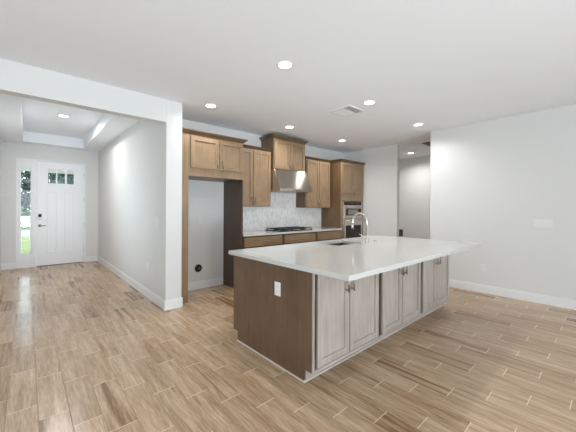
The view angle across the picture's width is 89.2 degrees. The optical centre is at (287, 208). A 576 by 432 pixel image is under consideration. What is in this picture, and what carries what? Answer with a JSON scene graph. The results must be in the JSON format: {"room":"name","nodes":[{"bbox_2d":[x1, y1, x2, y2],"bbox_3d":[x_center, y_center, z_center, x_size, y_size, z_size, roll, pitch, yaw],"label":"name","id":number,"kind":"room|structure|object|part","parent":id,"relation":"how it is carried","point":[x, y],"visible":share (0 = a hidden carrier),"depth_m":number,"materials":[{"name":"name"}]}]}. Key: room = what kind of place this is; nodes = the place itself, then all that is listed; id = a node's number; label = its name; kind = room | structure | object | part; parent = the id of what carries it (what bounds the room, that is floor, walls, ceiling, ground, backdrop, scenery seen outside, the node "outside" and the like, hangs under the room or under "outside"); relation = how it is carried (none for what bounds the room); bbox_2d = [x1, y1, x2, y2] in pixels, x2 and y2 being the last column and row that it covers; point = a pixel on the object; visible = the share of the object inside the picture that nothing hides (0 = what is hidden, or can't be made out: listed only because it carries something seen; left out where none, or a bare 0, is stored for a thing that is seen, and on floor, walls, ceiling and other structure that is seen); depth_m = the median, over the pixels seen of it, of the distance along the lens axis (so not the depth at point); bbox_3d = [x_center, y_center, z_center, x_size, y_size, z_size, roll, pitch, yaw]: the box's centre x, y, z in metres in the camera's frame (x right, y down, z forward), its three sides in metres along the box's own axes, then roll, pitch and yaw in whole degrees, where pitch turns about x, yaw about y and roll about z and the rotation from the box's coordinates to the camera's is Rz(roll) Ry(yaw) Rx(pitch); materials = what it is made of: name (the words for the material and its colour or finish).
{"room":"kitchen","nodes":[
{"label":"kitchen","id":0,"kind":"room"},
{"bbox_2d":[0,137,1,271],"bbox_3d":[-4.643,-0.069,4.472,0.150,2.804,4.894,0,0,-42],"label":"wall","id":1,"kind":"structure","parent":0,"point":[0,137],"depth_m":6.14,"materials":[{"name":"paint"}]},
{"bbox_2d":[1,141,98,263],"bbox_3d":[-5.577,-0.071,7.014,2.151,2.804,0.140,0,0,-42],"label":"wall","id":2,"kind":"structure","parent":0,"point":[11,151],"depth_m":6.69,"materials":[{"name":"paint"}]},
{"bbox_2d":[1,263,14,269],"bbox_3d":[-6.138,1.263,6.412,0.225,0.130,0.015,0,0,-42],"label":"baseboard","id":3,"kind":"structure","parent":2,"relation":"attached to","point":[9,265],"depth_m":6.41,"materials":[{"name":"white wood"}]},
{"bbox_2d":[15,158,32,268],"bbox_3d":[-5.973,0.095,6.622,0.284,2.467,0.096,0,0,-42],"label":"window","id":4,"kind":"structure","parent":2,"relation":"in","point":[23,260],"depth_m":6.56,"materials":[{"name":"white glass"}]},
{"bbox_2d":[32,159,85,266],"bbox_3d":[-5.508,0.098,7.065,1.001,2.467,0.138,0,0,-42],"label":"trim","id":5,"kind":"structure","parent":2,"relation":"attached to","point":[34,259],"depth_m":6.71,"materials":[{"name":"white wood"}]},
{"bbox_2d":[37,161,83,266],"bbox_3d":[-5.467,0.113,7.056,0.903,2.437,0.166,0,0,-42],"label":"door","id":6,"kind":"structure","parent":2,"relation":"in","point":[60,207],"depth_m":7.01,"materials":[{"name":"white paint"}]},
{"bbox_3d":[-5.581,0.308,6.917,0.190,1.455,0.015,0,0,-42],"label":"panel","id":7,"kind":"part","parent":6,"relation":"part of","materials":[{"name":"white paint"}]},
{"bbox_3d":[-5.452,-0.772,7.032,0.518,0.361,0.012,0,0,-42],"label":"lite frame","id":8,"kind":"part","parent":6,"relation":"part of","materials":[{"name":"white wood"}]},
{"bbox_3d":[-5.336,0.310,7.137,0.198,1.455,0.015,0,0,-42],"label":"panel","id":9,"kind":"part","parent":6,"relation":"part of","materials":[{"name":"white paint"}]},
{"bbox_2d":[85,256,97,261],"bbox_3d":[-4.992,1.269,7.438,0.270,0.130,0.015,0,0,-42],"label":"baseboard","id":10,"kind":"structure","parent":2,"relation":"attached to","point":[89,258],"depth_m":7.42,"materials":[{"name":"white wood"}]},
{"bbox_2d":[0,58,165,123],"bbox_3d":[-2.331,-1.311,3.348,1.785,0.301,0.140,0,0,-42],"label":"wall entry header","id":11,"kind":"structure","parent":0,"point":[16,79],"depth_m":3.25,"materials":[{"name":"paint"}]},
{"bbox_2d":[98,100,181,299],"bbox_3d":[-3.177,-0.061,5.785,0.216,2.804,4.894,0,0,-42],"label":"wall","id":12,"kind":"structure","parent":0,"point":[140,180],"depth_m":4.53,"materials":[{"name":"paint"}]},
{"bbox_2d":[97,256,164,309],"bbox_3d":[-3.265,1.276,5.701,0.015,0.130,4.879,0,0,-42],"label":"baseboard","id":13,"kind":"structure","parent":12,"relation":"attached to","point":[153,297],"depth_m":4.90,"materials":[{"name":"white wood"}]},
{"bbox_2d":[164,297,182,310],"bbox_3d":[-1.548,1.282,3.954,0.242,0.130,0.015,0,0,-42],"label":"baseboard","id":14,"kind":"structure","parent":12,"relation":"attached to","point":[177,302],"depth_m":3.94,"materials":[{"name":"white wood"}]},
{"bbox_2d":[182,119,343,282],"bbox_3d":[-0.260,-0.047,6.128,4.687,2.804,0.120,0,0,-42],"label":"wall","id":15,"kind":"structure","parent":0,"point":[206,198],"depth_m":5.05,"materials":[{"name":"paint"}]},
{"bbox_2d":[195,264,201,271],"bbox_3d":[-1.499,1.000,4.914,0.132,0.132,0.040,0,0,-42],"label":"water line box","id":16,"kind":"object","parent":15,"relation":"attached to","point":[198,268],"visible":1,"depth_m":4.92,"materials":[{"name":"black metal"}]},
{"bbox_2d":[188,277,222,290],"bbox_3d":[-1.491,1.284,4.939,0.880,0.130,0.015,0,0,-42],"label":"baseboard","id":17,"kind":"structure","parent":15,"relation":"attached to","point":[216,281],"depth_m":5.00,"materials":[{"name":"white wood"}]},
{"bbox_2d":[189,129,247,181],"bbox_3d":[-1.239,-0.808,4.726,0.981,0.659,0.656,0,0,-42],"label":"upper cabinet","id":18,"kind":"object","parent":15,"relation":"attached to","point":[213,157],"visible":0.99,"depth_m":4.47,"materials":[{"name":"brown wood"}]},
{"bbox_3d":[-1.235,-0.826,4.353,0.447,0.454,0.021,0,0,-42],"label":"door","id":19,"kind":"part","parent":18,"relation":"part of","materials":[{"name":"brown wood"}]},
{"bbox_3d":[-1.239,-0.826,4.357,0.339,0.346,0.006,0,0,-42],"label":"panel","id":20,"kind":"part","parent":18,"relation":"part of","materials":[{"name":"brown wood"}]},
{"bbox_3d":[-1.240,-1.107,4.730,0.981,0.062,0.648,0,0,-42],"label":"crown moulding","id":21,"kind":"part","parent":18,"relation":"part of","materials":[{"name":"brown wood"}]},
{"bbox_3d":[-0.897,-0.824,4.656,0.414,0.454,0.021,0,0,-42],"label":"door","id":22,"kind":"part","parent":18,"relation":"part of","materials":[{"name":"brown wood"}]},
{"bbox_3d":[-0.901,-0.824,4.660,0.306,0.346,0.006,0,0,-42],"label":"panel","id":23,"kind":"part","parent":18,"relation":"part of","materials":[{"name":"brown wood"}]},
{"bbox_2d":[243,144,272,206],"bbox_3d":[-0.713,-0.587,5.391,0.805,1.084,0.369,0,0,-42],"label":"upper cabinet","id":24,"kind":"object","parent":15,"relation":"attached to","point":[256,160],"visible":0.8,"depth_m":5.33,"materials":[{"name":"brown wood"}]},
{"bbox_3d":[-0.776,-0.561,5.158,0.254,0.895,0.006,0,0,-42],"label":"panel","id":25,"kind":"part","parent":24,"relation":"part of","materials":[{"name":"brown wood"}]},
{"bbox_3d":[-0.772,-0.561,5.154,0.362,1.003,0.021,0,0,-42],"label":"door","id":26,"kind":"part","parent":24,"relation":"part of","materials":[{"name":"brown wood"}]},
{"bbox_3d":[-0.713,-1.106,5.394,0.805,0.047,0.361,0,0,-42],"label":"crown moulding","id":27,"kind":"part","parent":24,"relation":"part of","materials":[{"name":"brown wood"}]},
{"bbox_3d":[-0.480,-0.560,5.416,0.396,1.003,0.021,0,0,-42],"label":"door","id":28,"kind":"part","parent":24,"relation":"part of","materials":[{"name":"brown wood"}]},
{"bbox_3d":[-0.483,-0.560,5.420,0.288,0.895,0.006,0,0,-42],"label":"panel","id":29,"kind":"part","parent":24,"relation":"part of","materials":[{"name":"brown wood"}]},
{"bbox_2d":[243,192,320,230],"bbox_3d":[-0.171,-0.143,6.119,2.587,1.202,0.010,0,0,-42],"label":"backsplash","id":30,"kind":"structure","parent":15,"relation":"attached to","point":[283,212],"depth_m":6.12,"materials":[{"name":"tile"}]},
{"bbox_2d":[259,134,307,171],"bbox_3d":[-0.074,-1.079,5.904,0.934,0.634,0.456,0,0,-42],"label":"upper cabinet","id":31,"kind":"object","parent":15,"relation":"attached to","point":[288,153],"visible":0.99,"depth_m":5.70,"materials":[{"name":"brown wood"}]},
{"bbox_3d":[-0.105,-1.041,5.633,0.392,0.537,0.021,0,0,-42],"label":"door","id":32,"kind":"part","parent":31,"relation":"part of","materials":[{"name":"brown wood"}]},
{"bbox_3d":[-0.109,-1.041,5.637,0.284,0.429,0.006,0,0,-42],"label":"panel","id":33,"kind":"part","parent":31,"relation":"part of","materials":[{"name":"brown wood"}]},
{"bbox_3d":[-0.075,-1.365,5.907,0.934,0.062,0.448,0,0,-42],"label":"crown moulding","id":34,"kind":"part","parent":31,"relation":"part of","materials":[{"name":"brown wood"}]},
{"bbox_3d":[0.033,-1.048,5.785,0.824,0.572,0.020,0,0,-42],"label":"frame","id":35,"kind":"part","parent":31,"relation":"part of","materials":[{"name":"brown wood"}]},
{"bbox_3d":[0.197,-1.039,5.904,0.396,0.537,0.021,0,0,-42],"label":"door","id":36,"kind":"part","parent":31,"relation":"part of","materials":[{"name":"brown wood"}]},
{"bbox_3d":[0.194,-1.039,5.908,0.288,0.429,0.006,0,0,-42],"label":"panel","id":37,"kind":"part","parent":31,"relation":"part of","materials":[{"name":"brown wood"}]},
{"bbox_2d":[271,169,311,193],"bbox_3d":[-0.014,-0.543,5.852,0.840,0.426,0.572,0,0,-42],"label":"range hood","id":38,"kind":"object","parent":15,"relation":"attached to","point":[282,181],"visible":0.95,"depth_m":5.63,"materials":[{"name":"silver metal"}]},
{"bbox_2d":[296,156,331,207],"bbox_3d":[0.573,-0.568,6.543,0.830,1.085,0.369,0,0,-42],"label":"upper cabinet","id":39,"kind":"object","parent":15,"relation":"attached to","point":[317,170],"visible":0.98,"depth_m":6.41,"materials":[{"name":"brown wood"}]},
{"bbox_3d":[0.540,-0.543,6.330,0.377,1.005,0.021,0,0,-42],"label":"door","id":40,"kind":"part","parent":39,"relation":"part of","materials":[{"name":"brown wood"}]},
{"bbox_3d":[0.536,-0.543,6.334,0.269,0.897,0.006,0,0,-42],"label":"panel","id":41,"kind":"part","parent":39,"relation":"part of","materials":[{"name":"brown wood"}]},
{"bbox_3d":[0.665,-0.545,6.469,0.790,1.040,0.020,0,0,-42],"label":"frame","id":42,"kind":"part","parent":39,"relation":"part of","materials":[{"name":"brown wood"}]},
{"bbox_3d":[0.573,-1.088,6.546,0.830,0.045,0.361,0,0,-42],"label":"crown moulding","id":43,"kind":"part","parent":39,"relation":"part of","materials":[{"name":"brown wood"}]},
{"bbox_3d":[0.825,-0.541,6.585,0.359,1.005,0.021,0,0,-42],"label":"door","id":44,"kind":"part","parent":39,"relation":"part of","materials":[{"name":"brown wood"}]},
{"bbox_3d":[0.821,-0.541,6.589,0.251,0.897,0.006,0,0,-42],"label":"panel","id":45,"kind":"part","parent":39,"relation":"part of","materials":[{"name":"brown wood"}]},
{"bbox_2d":[0,261,575,431],"bbox_3d":[0.754,1.407,2.896,11.200,0.100,14.700,0,0,-42],"label":"floor","id":46,"kind":"structure","parent":0,"point":[82,349],"depth_m":2.43,"materials":[{"name":"beige tile"}]},
{"bbox_2d":[181,127,189,303],"bbox_3d":[-1.659,0.104,4.359,0.123,2.487,0.648,0,0,-42],"label":"panel","id":47,"kind":"object","parent":46,"relation":"on","point":[185,131],"visible":0.41,"depth_m":4.16,"materials":[{"name":"brown wood"}]},
{"bbox_2d":[223,180,242,287],"bbox_3d":[-0.951,0.438,5.027,0.021,1.826,0.599,0,0,-42],"label":"panel","id":48,"kind":"object","parent":46,"relation":"on","point":[233,190],"visible":0.86,"depth_m":5.03,"materials":[{"name":"brown wood"}]},
{"bbox_2d":[243,234,282,248],"bbox_3d":[-0.600,0.907,5.309,0.877,0.892,0.649,0,0,-42],"label":"base cabinet","id":49,"kind":"object","parent":46,"relation":"on","point":[266,240],"visible":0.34,"depth_m":5.06,"materials":[{"name":"brown wood"}]},
{"bbox_2d":[243,227,341,236],"bbox_3d":[0.037,0.446,5.882,2.587,0.035,0.621,0,0,-42],"label":"countertop","id":50,"kind":"structure","parent":49,"relation":"on","point":[315,229],"depth_m":5.50,"materials":[{"name":"white stone"}]},
{"bbox_2d":[266,226,312,231],"bbox_3d":[0.031,0.404,5.883,0.860,0.050,0.480,0,0,-42],"label":"gas cooktop","id":51,"kind":"object","parent":50,"relation":"in","point":[296,228],"visible":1,"depth_m":5.71,"materials":[{"name":"black metal"}]},
{"bbox_3d":[0.031,0.424,5.883,0.860,0.010,0.480,0,0,-42],"label":"cooktop plate","id":52,"kind":"part","parent":51,"relation":"part of","materials":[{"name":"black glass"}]},
{"bbox_2d":[234,255,314,380],"bbox_3d":[-0.180,0.915,2.640,0.020,0.875,1.142,0,0,-42],"label":"island end panel","id":53,"kind":"object","parent":46,"relation":"on","point":[281,329],"visible":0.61,"depth_m":2.53,"materials":[{"name":"brown wood"}]},
{"bbox_2d":[275,281,280,295],"bbox_3d":[-0.092,0.690,2.519,0.010,0.117,0.075,0,0,-42],"label":"wall outlet","id":54,"kind":"object","parent":53,"relation":"attached to","point":[277,284],"visible":1,"depth_m":2.51,"materials":[{"name":"white plastic"}]},
{"bbox_2d":[283,232,315,244],"bbox_3d":[0.059,0.911,5.899,0.889,0.892,0.649,0,0,-42],"label":"base cabinet","id":55,"kind":"object","parent":46,"relation":"on","point":[294,238],"visible":0.24,"depth_m":5.66,"materials":[{"name":"brown wood"}]},
{"bbox_2d":[316,230,340,240],"bbox_3d":[0.695,0.914,6.470,0.819,0.892,0.649,0,0,-42],"label":"base cabinet","id":56,"kind":"object","parent":46,"relation":"on","point":[336,234],"visible":0.16,"depth_m":6.23,"materials":[{"name":"brown wood"}]},
{"bbox_2d":[237,305,442,382],"bbox_3d":[0.821,1.350,3.543,2.741,0.016,0.974,0,0,-42],"label":"trim","id":57,"kind":"structure","parent":46,"relation":"on","point":[375,342],"depth_m":2.69,"materials":[{"name":"paint"}]},
{"bbox_2d":[306,274,378,378],"bbox_3d":[0.357,0.918,2.735,0.906,0.875,0.646,0,0,-42],"label":"base cabinet","id":58,"kind":"object","parent":46,"relation":"on","point":[346,313],"visible":0.57,"depth_m":2.46,"materials":[{"name":"grey wood"}]},
{"bbox_3d":[0.525,0.868,2.548,0.906,0.775,0.014,0,0,-42],"label":"frame","id":59,"kind":"part","parent":58,"relation":"part of","materials":[{"name":"beige wood"}]},
{"bbox_3d":[0.370,0.867,2.379,0.398,0.720,0.024,0,0,-42],"label":"door","id":60,"kind":"part","parent":58,"relation":"part of","materials":[{"name":"beige wood"}]},
{"bbox_3d":[0.367,0.867,2.383,0.290,0.612,0.009,0,0,-42],"label":"panel","id":61,"kind":"part","parent":58,"relation":"part of","materials":[{"name":"beige wood"}]},
{"bbox_3d":[0.536,1.245,2.533,0.906,0.022,0.024,0,0,-42],"label":"rail","id":62,"kind":"part","parent":58,"relation":"part of","materials":[{"name":"beige wood"}]},
{"bbox_2d":[228,235,480,281],"bbox_3d":[0.957,0.464,3.449,2.872,0.038,1.536,0,0,-42],"label":"countertop","id":63,"kind":"structure","parent":58,"relation":"on","point":[358,259],"depth_m":2.88,"materials":[{"name":"white stone"}]},
{"bbox_2d":[328,243,349,245],"bbox_3d":[0.685,0.591,3.848,0.584,0.216,0.409,0,0,-42],"label":"sink","id":64,"kind":"object","parent":63,"relation":"in","point":[336,244],"visible":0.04,"depth_m":4.11,"materials":[{"name":"metal"}]},
{"bbox_2d":[351,212,368,242],"bbox_3d":[0.953,0.247,3.926,0.269,0.397,0.098,0,0,41],"label":"kitchen faucet","id":65,"kind":"object","parent":63,"relation":"on","point":[359,213],"visible":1,"depth_m":3.87,"materials":[{"name":"silver metal"}]},
{"bbox_3d":[0.968,0.222,3.947,0.248,0.347,0.032,0,0,43],"label":"spout","id":66,"kind":"part","parent":65,"relation":"part of","materials":[{"name":"silver metal"}]},
{"bbox_3d":[0.698,0.869,2.672,0.457,0.720,0.024,0,0,-42],"label":"door","id":67,"kind":"part","parent":58,"relation":"part of","materials":[{"name":"beige wood"}]},
{"bbox_3d":[0.694,0.869,2.677,0.349,0.612,0.009,0,0,-42],"label":"panel","id":68,"kind":"part","parent":58,"relation":"part of","materials":[{"name":"beige wood"}]},
{"bbox_2d":[321,159,364,238],"bbox_3d":[1.317,0.125,7.020,0.921,2.478,0.656,0,0,-42],"label":"tall cabinet","id":69,"kind":"object","parent":46,"relation":"on","point":[346,176],"visible":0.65,"depth_m":6.72,"materials":[{"name":"brown wood"}]},
{"bbox_3d":[1.363,-0.700,6.681,0.404,0.683,0.020,0,0,-42],"label":"door","id":70,"kind":"part","parent":69,"relation":"part of","materials":[{"name":"brown wood"}]},
{"bbox_3d":[1.360,-0.700,6.685,0.296,0.575,0.005,0,0,-42],"label":"panel","id":71,"kind":"part","parent":69,"relation":"part of","materials":[{"name":"brown wood"}]},
{"bbox_3d":[1.321,-1.090,7.023,0.921,0.048,0.649,0,0,-42],"label":"crown moulding","id":72,"kind":"part","parent":69,"relation":"part of","materials":[{"name":"brown wood"}]},
{"bbox_3d":[1.502,0.099,6.834,0.858,2.330,0.020,0,0,-42],"label":"frame","id":73,"kind":"part","parent":69,"relation":"part of","materials":[{"name":"brown wood"}]},
{"bbox_2d":[342,201,364,238],"bbox_3d":[1.357,0.369,6.991,0.750,1.090,0.636,0,0,-42],"label":"wall oven","id":74,"kind":"object","parent":69,"relation":"in","point":[350,208],"visible":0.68,"depth_m":6.74,"materials":[{"name":"silver metal"}]},
{"bbox_3d":[1.514,-0.120,6.819,0.670,0.076,0.015,0,0,-42],"label":"control panel","id":75,"kind":"part","parent":74,"relation":"part of","materials":[{"name":"black glass"}]},
{"bbox_3d":[1.519,0.065,6.812,0.676,0.298,0.033,0,0,-42],"label":"microwave door","id":76,"kind":"part","parent":74,"relation":"part of","materials":[{"name":"silver metal"}]},
{"bbox_3d":[1.674,-0.698,6.959,0.402,0.683,0.020,0,0,-42],"label":"door","id":77,"kind":"part","parent":69,"relation":"part of","materials":[{"name":"brown wood"}]},
{"bbox_3d":[1.670,-0.698,6.963,0.294,0.575,0.005,0,0,-42],"label":"panel","id":78,"kind":"part","parent":69,"relation":"part of","materials":[{"name":"brown wood"}]},
{"bbox_2d":[371,262,420,343],"bbox_3d":[1.034,0.921,3.342,0.911,0.875,0.646,0,0,-42],"label":"base cabinet","id":79,"kind":"object","parent":46,"relation":"on","point":[400,288],"visible":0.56,"depth_m":3.09,"materials":[{"name":"grey wood"}]},
{"bbox_3d":[1.203,0.872,3.155,0.911,0.775,0.014,0,0,-42],"label":"frame","id":80,"kind":"part","parent":79,"relation":"part of","materials":[{"name":"wood"}]},
{"bbox_3d":[1.067,0.871,3.004,0.394,0.720,0.024,0,0,-42],"label":"door","id":81,"kind":"part","parent":79,"relation":"part of","materials":[{"name":"grey wood"}]},
{"bbox_3d":[1.064,0.871,3.008,0.286,0.612,0.009,0,0,-42],"label":"panel","id":82,"kind":"part","parent":79,"relation":"part of","materials":[{"name":"grey wood"}]},
{"bbox_3d":[1.214,1.248,3.140,0.911,0.022,0.024,0,0,-42],"label":"rail","id":83,"kind":"part","parent":79,"relation":"part of","materials":[{"name":"beige wood"}]},
{"bbox_3d":[1.386,0.873,3.289,0.434,0.720,0.024,0,0,-42],"label":"door","id":84,"kind":"part","parent":79,"relation":"part of","materials":[{"name":"grey wood"}]},
{"bbox_3d":[1.383,0.872,3.293,0.326,0.612,0.009,0,0,-42],"label":"panel","id":85,"kind":"part","parent":79,"relation":"part of","materials":[{"name":"grey wood"}]},
{"bbox_2d":[413,255,449,320],"bbox_3d":[1.706,0.925,3.944,0.891,0.875,0.646,0,0,-42],"label":"base cabinet","id":86,"kind":"object","parent":46,"relation":"on","point":[434,272],"visible":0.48,"depth_m":3.70,"materials":[{"name":"grey wood"}]},
{"bbox_3d":[1.743,0.875,3.609,0.389,0.720,0.024,0,0,-42],"label":"door","id":87,"kind":"part","parent":86,"relation":"part of","materials":[{"name":"grey wood"}]},
{"bbox_3d":[1.740,0.874,3.614,0.281,0.612,0.009,0,0,-42],"label":"panel","id":88,"kind":"part","parent":86,"relation":"part of","materials":[{"name":"grey wood"}]},
{"bbox_3d":[1.886,1.252,3.742,0.891,0.022,0.024,0,0,-42],"label":"rail","id":89,"kind":"part","parent":86,"relation":"part of","materials":[{"name":"beige wood"}]},
{"bbox_3d":[2.056,0.876,3.890,0.423,0.720,0.024,0,0,-42],"label":"door","id":90,"kind":"part","parent":86,"relation":"part of","materials":[{"name":"grey wood"}]},
{"bbox_3d":[2.053,0.876,3.894,0.315,0.612,0.009,0,0,-42],"label":"panel","id":91,"kind":"part","parent":86,"relation":"part of","materials":[{"name":"grey wood"}]},
{"bbox_2d":[0,0,575,158],"bbox_3d":[0.810,-1.597,2.852,11.200,0.300,14.576,0,0,-42],"label":"ceiling","id":92,"kind":"structure","parent":0,"point":[437,64],"depth_m":2.89,"materials":[{"name":"paint"}]},
{"bbox_2d":[204,103,216,107],"bbox_3d":[-1.088,-1.451,4.116,0.176,0.006,0.176,0,0,-42],"label":"recessed light","id":93,"kind":"object","parent":92,"relation":"in","point":[209,105],"visible":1,"depth_m":4.10,"materials":[{"name":"white"}]},
{"bbox_2d":[276,61,293,68],"bbox_3d":[-0.032,-1.447,2.945,0.176,0.006,0.176,0,0,-42],"label":"recessed light","id":94,"kind":"object","parent":92,"relation":"in","point":[281,64],"visible":1,"depth_m":2.93,"materials":[{"name":"white"}]},
{"bbox_2d":[329,105,363,116],"bbox_3d":[0.869,-1.437,4.311,0.365,0.015,0.370,0,0,-42],"label":"ceiling vent","id":95,"kind":"object","parent":92,"relation":"in","point":[348,110],"visible":1,"depth_m":4.30,"materials":[{"name":"white metal"}]},
{"bbox_2d":[363,100,375,104],"bbox_3d":[1.103,-1.440,3.966,0.176,0.006,0.176,0,0,-42],"label":"recessed light","id":96,"kind":"object","parent":92,"relation":"in","point":[368,102],"visible":1,"depth_m":3.95,"materials":[{"name":"white"}]},
{"bbox_2d":[344,144,398,236],"bbox_3d":[1.969,-0.035,7.065,0.105,2.804,1.460,0,0,-42],"label":"wall","id":97,"kind":"structure","parent":0,"point":[381,166],"depth_m":6.79,"materials":[{"name":"paint"}]},
{"bbox_2d":[399,155,429,238],"bbox_3d":[4.028,-0.025,7.569,0.100,2.804,4.300,0,0,-42],"label":"wall","id":98,"kind":"structure","parent":0,"point":[414,173],"depth_m":8.08,"materials":[{"name":"paint"}]},
{"bbox_2d":[430,104,575,299],"bbox_3d":[5.306,-0.024,2.521,0.120,2.804,7.876,0,0,-42],"label":"wall","id":99,"kind":"structure","parent":0,"point":[490,180],"depth_m":4.51,"materials":[{"name":"paint"}]},
{"bbox_2d":[449,279,575,309],"bbox_3d":[5.249,1.313,2.475,0.015,0.130,7.876,0,0,-42],"label":"baseboard","id":100,"kind":"structure","parent":99,"relation":"attached to","point":[526,296],"depth_m":4.44,"materials":[{"name":"white wood"}]},
{"bbox_2d":[534,219,552,227],"bbox_3d":[3.691,0.209,4.224,0.011,0.116,0.197,0,0,-42],"label":"light switch","id":101,"kind":"object","parent":99,"relation":"attached to","point":[548,223],"visible":1,"depth_m":4.22,"materials":[{"name":"white plastic"}]},
{"bbox_3d":[-6.267,-1.341,7.754,6.000,0.100,1.880,0,0,-42],"label":"ceiling","id":102,"kind":"structure","parent":0,"visible":0},
{"bbox_2d":[21,167,73,173],"bbox_3d":[-6.828,-1.168,8.379,6.000,0.250,0.200,0,0,-42],"label":"beam","id":103,"kind":"structure","parent":102,"relation":"attached to","point":[22,169],"depth_m":8.38,"materials":[{"name":"concrete"}]},
{"label":"outside","id":104,"kind":"structure","parent":0,"visible":0},
{"bbox_2d":[21,226,29,252],"bbox_3d":[-28.665,1.421,31.989,80.000,0.150,64.100,0,0,-42],"label":"lawn","id":105,"kind":"structure","parent":104,"point":[25,241],"depth_m":11.92,"materials":[{"name":"green plant"}]},
{"bbox_2d":[21,209,29,228],"bbox_3d":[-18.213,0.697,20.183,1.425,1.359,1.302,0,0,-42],"label":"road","id":106,"kind":"structure","parent":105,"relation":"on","point":[26,213],"depth_m":20.05,"materials":[{"name":"white concrete"}]},
{"bbox_2d":[21,171,30,221],"bbox_3d":[-23.265,-1.794,25.861,3.780,6.296,3.301,0,0,-42],"label":"tree","id":107,"kind":"object","parent":105,"relation":"on","point":[26,181],"visible":0.23,"depth_m":25.36,"materials":[{"name":"green plant"}]},
{"bbox_2d":[48,173,73,183],"bbox_3d":[-19.088,-1.622,24.495,3.746,5.987,3.244,0,0,-42],"label":"tree","id":108,"kind":"object","parent":105,"relation":"on","point":[51,176],"visible":0.11,"depth_m":23.93,"materials":[{"name":"green plant"}]},
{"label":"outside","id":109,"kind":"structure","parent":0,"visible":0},
{"bbox_2d":[21,229,29,236],"bbox_3d":[-15.353,1.392,17.130,80.000,0.025,6.000,0,0,-42],"label":"street","id":110,"kind":"structure","parent":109,"point":[23,232],"depth_m":16.42,"materials":[{"name":"concrete"}]}
]}

